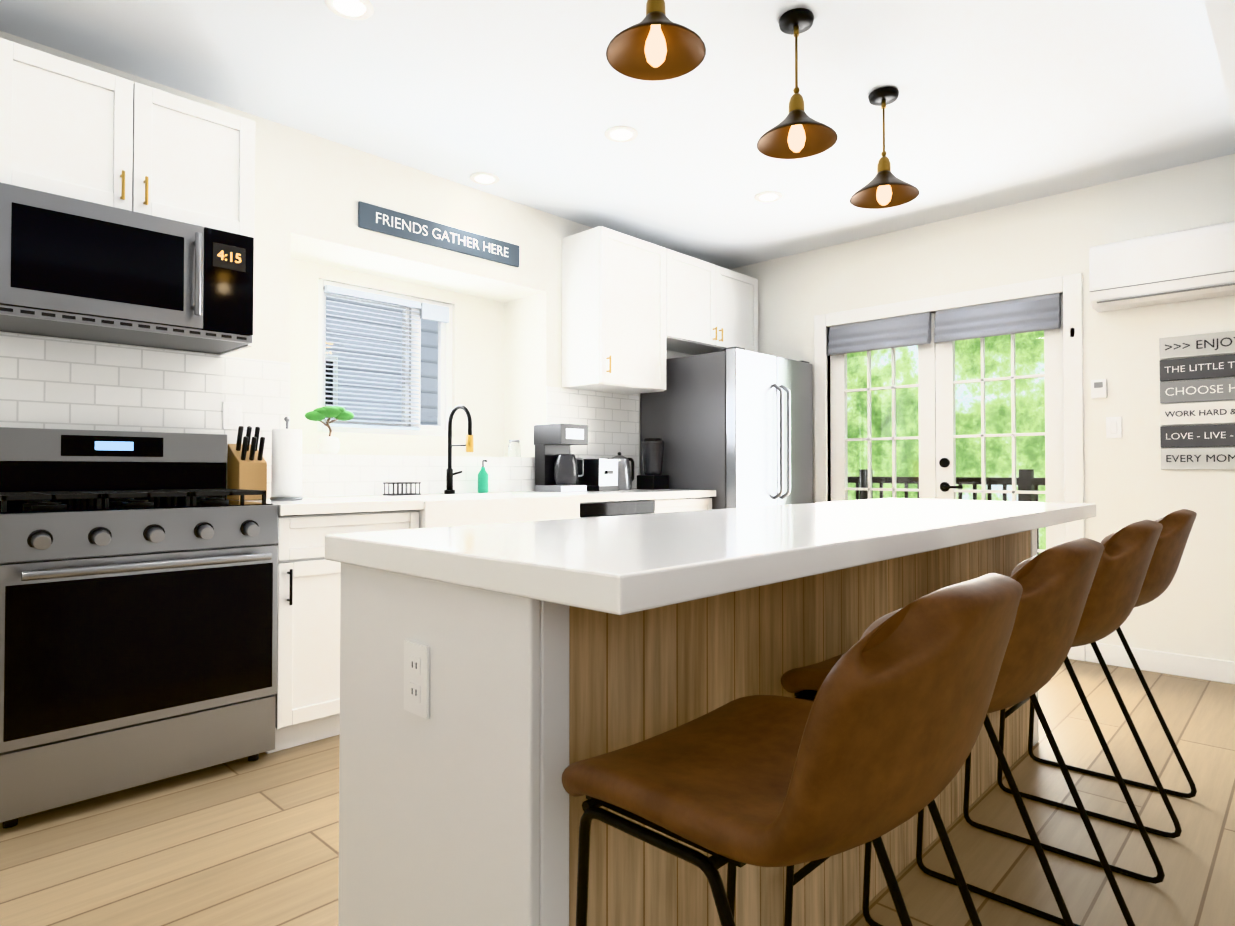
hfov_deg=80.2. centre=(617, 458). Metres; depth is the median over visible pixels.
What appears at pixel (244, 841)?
floor
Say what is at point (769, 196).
recessed light
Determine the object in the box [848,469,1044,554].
railing
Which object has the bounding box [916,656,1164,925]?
stool leg
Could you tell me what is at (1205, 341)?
lettering
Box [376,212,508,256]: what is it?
lettering
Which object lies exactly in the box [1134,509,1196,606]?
seat
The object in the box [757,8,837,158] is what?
pendant light
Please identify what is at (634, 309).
upper cabinet
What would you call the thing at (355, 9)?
recessed light
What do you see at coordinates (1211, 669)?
baseboard
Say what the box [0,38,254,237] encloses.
upper cabinet
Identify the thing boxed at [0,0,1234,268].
ceiling
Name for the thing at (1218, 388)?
lettering
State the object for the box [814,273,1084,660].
door frame
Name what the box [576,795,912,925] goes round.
stool leg
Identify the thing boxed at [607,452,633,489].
kettle
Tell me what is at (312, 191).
wall
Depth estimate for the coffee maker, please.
4.21 m
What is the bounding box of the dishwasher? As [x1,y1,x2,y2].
[582,500,665,517]
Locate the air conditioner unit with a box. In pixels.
[1089,221,1234,311]
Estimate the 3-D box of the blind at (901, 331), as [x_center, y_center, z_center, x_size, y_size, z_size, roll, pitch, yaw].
[1.716,-0.837,4.847,0.679,0.243,0.068,-1,-1,44]
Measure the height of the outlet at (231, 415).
0.116 m
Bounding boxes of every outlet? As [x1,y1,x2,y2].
[223,402,241,429]
[404,640,429,718]
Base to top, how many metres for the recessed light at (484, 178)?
0.006 m
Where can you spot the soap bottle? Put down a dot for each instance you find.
(482, 480)
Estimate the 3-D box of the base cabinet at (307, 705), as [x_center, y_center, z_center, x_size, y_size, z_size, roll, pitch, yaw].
[-1.231,0.655,3.094,0.631,0.875,0.643,-1,-1,44]
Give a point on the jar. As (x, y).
(514, 448)
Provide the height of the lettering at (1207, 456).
0.036 m
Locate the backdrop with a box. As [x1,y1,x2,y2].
[847,330,1045,553]
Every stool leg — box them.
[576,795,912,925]
[784,690,1073,925]
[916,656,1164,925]
[997,627,1196,837]
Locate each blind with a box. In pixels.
[324,285,448,429]
[827,312,930,355]
[934,293,1074,342]
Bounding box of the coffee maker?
[534,423,587,491]
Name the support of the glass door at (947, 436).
in the wall at (1189, 610)
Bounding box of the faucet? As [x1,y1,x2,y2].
[444,405,473,493]
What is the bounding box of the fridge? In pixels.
[640,347,812,508]
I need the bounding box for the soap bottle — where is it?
[478,460,487,492]
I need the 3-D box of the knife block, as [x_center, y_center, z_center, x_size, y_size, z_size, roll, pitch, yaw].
[-1.546,0.018,3.066,0.158,0.307,0.110,-1,-1,44]
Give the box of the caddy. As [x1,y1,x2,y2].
[383,482,420,495]
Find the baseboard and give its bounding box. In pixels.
[1085,642,1234,683]
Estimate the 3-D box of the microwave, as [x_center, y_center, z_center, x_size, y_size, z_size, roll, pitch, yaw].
[-1.793,-0.651,2.661,0.447,0.407,0.774,-1,-1,44]
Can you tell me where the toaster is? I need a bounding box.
[576,459,618,490]
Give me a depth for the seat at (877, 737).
0.74 m
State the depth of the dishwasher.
3.96 m
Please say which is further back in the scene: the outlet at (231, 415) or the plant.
the plant
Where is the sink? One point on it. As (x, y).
(460, 509)
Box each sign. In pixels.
[358,201,518,266]
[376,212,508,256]
[1159,331,1234,469]
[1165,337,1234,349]
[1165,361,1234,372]
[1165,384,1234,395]
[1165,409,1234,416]
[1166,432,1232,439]
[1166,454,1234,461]
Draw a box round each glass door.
[830,313,935,501]
[935,295,1064,553]
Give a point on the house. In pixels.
(427, 343)
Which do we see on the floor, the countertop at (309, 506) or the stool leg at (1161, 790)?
the stool leg at (1161, 790)
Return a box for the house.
[325,296,437,425]
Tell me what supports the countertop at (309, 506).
on the base cabinet at (307, 705)
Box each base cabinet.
[265,512,421,753]
[666,496,715,511]
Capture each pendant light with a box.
[606,0,705,80]
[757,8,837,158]
[850,87,918,208]
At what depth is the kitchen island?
1.22 m
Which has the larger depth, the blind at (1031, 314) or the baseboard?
the blind at (1031, 314)
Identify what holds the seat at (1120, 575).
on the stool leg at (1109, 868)
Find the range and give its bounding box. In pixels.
[0,427,278,828]
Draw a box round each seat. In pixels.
[562,573,1022,866]
[781,538,1103,713]
[1071,520,1162,646]
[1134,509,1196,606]
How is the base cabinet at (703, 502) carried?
on the floor
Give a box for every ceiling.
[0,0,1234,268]
[1204,0,1234,124]
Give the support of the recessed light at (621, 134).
in the ceiling at (992, 106)
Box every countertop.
[233,488,715,515]
[325,498,1095,617]
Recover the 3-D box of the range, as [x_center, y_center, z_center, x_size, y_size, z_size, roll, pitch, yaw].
[-1.690,0.489,2.543,0.710,1.190,0.780,-1,-1,44]
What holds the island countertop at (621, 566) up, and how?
on the kitchen island
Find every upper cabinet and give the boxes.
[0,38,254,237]
[562,226,673,394]
[674,251,757,354]
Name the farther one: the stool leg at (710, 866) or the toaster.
the toaster
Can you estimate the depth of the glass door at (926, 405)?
4.83 m
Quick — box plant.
[304,406,353,453]
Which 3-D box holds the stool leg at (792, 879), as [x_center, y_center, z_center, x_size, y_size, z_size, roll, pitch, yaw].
[0.617,0.762,1.400,0.481,0.608,0.365,-1,-1,44]
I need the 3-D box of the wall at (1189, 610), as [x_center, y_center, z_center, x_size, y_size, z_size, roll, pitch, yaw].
[3.193,-0.201,3.539,7.830,2.600,0.160,-1,-1,44]
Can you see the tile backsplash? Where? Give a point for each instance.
(50, 383)
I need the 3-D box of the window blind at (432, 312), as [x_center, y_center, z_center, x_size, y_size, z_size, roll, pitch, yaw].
[-1.281,-0.539,4.134,0.030,0.745,0.750,-1,-1,44]
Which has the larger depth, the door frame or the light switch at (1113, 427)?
the door frame
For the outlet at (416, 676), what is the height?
0.116 m
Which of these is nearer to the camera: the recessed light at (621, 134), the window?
the recessed light at (621, 134)
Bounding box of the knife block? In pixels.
[227,426,266,499]
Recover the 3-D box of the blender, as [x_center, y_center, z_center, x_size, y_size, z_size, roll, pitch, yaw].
[0.228,0.032,4.756,0.150,0.330,0.154,-1,-1,44]
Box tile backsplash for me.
[0,333,638,498]
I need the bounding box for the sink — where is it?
[402,492,581,527]
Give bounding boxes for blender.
[637,438,668,489]
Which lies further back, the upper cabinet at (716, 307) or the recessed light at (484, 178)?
the upper cabinet at (716, 307)
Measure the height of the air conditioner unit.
0.325 m
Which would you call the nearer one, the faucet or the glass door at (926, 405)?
the faucet
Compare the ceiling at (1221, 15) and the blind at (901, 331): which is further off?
the blind at (901, 331)
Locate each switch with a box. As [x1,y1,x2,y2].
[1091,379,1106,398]
[1106,417,1121,437]
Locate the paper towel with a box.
[270,416,302,499]
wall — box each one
[0,31,691,496]
[729,154,1234,661]
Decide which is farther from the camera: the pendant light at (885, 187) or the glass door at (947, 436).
the glass door at (947, 436)
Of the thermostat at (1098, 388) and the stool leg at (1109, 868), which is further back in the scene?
the thermostat at (1098, 388)
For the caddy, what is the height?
0.062 m
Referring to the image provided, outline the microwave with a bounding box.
[0,182,253,353]
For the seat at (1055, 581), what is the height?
0.321 m
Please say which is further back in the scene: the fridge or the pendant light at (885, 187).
the fridge
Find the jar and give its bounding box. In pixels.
[508,440,520,456]
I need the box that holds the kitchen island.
[338,530,1038,925]
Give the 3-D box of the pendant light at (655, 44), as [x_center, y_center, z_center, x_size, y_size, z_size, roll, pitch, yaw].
[0.104,-1.293,1.987,0.270,0.462,0.270,-1,-1,44]
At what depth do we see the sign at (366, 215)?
3.84 m
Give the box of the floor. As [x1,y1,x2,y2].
[0,659,1234,925]
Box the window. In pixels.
[317,279,451,436]
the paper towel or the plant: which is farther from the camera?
the plant
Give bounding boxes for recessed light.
[324,0,373,19]
[470,172,498,184]
[604,126,637,141]
[754,191,781,201]
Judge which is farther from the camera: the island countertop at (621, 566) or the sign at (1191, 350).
the sign at (1191, 350)

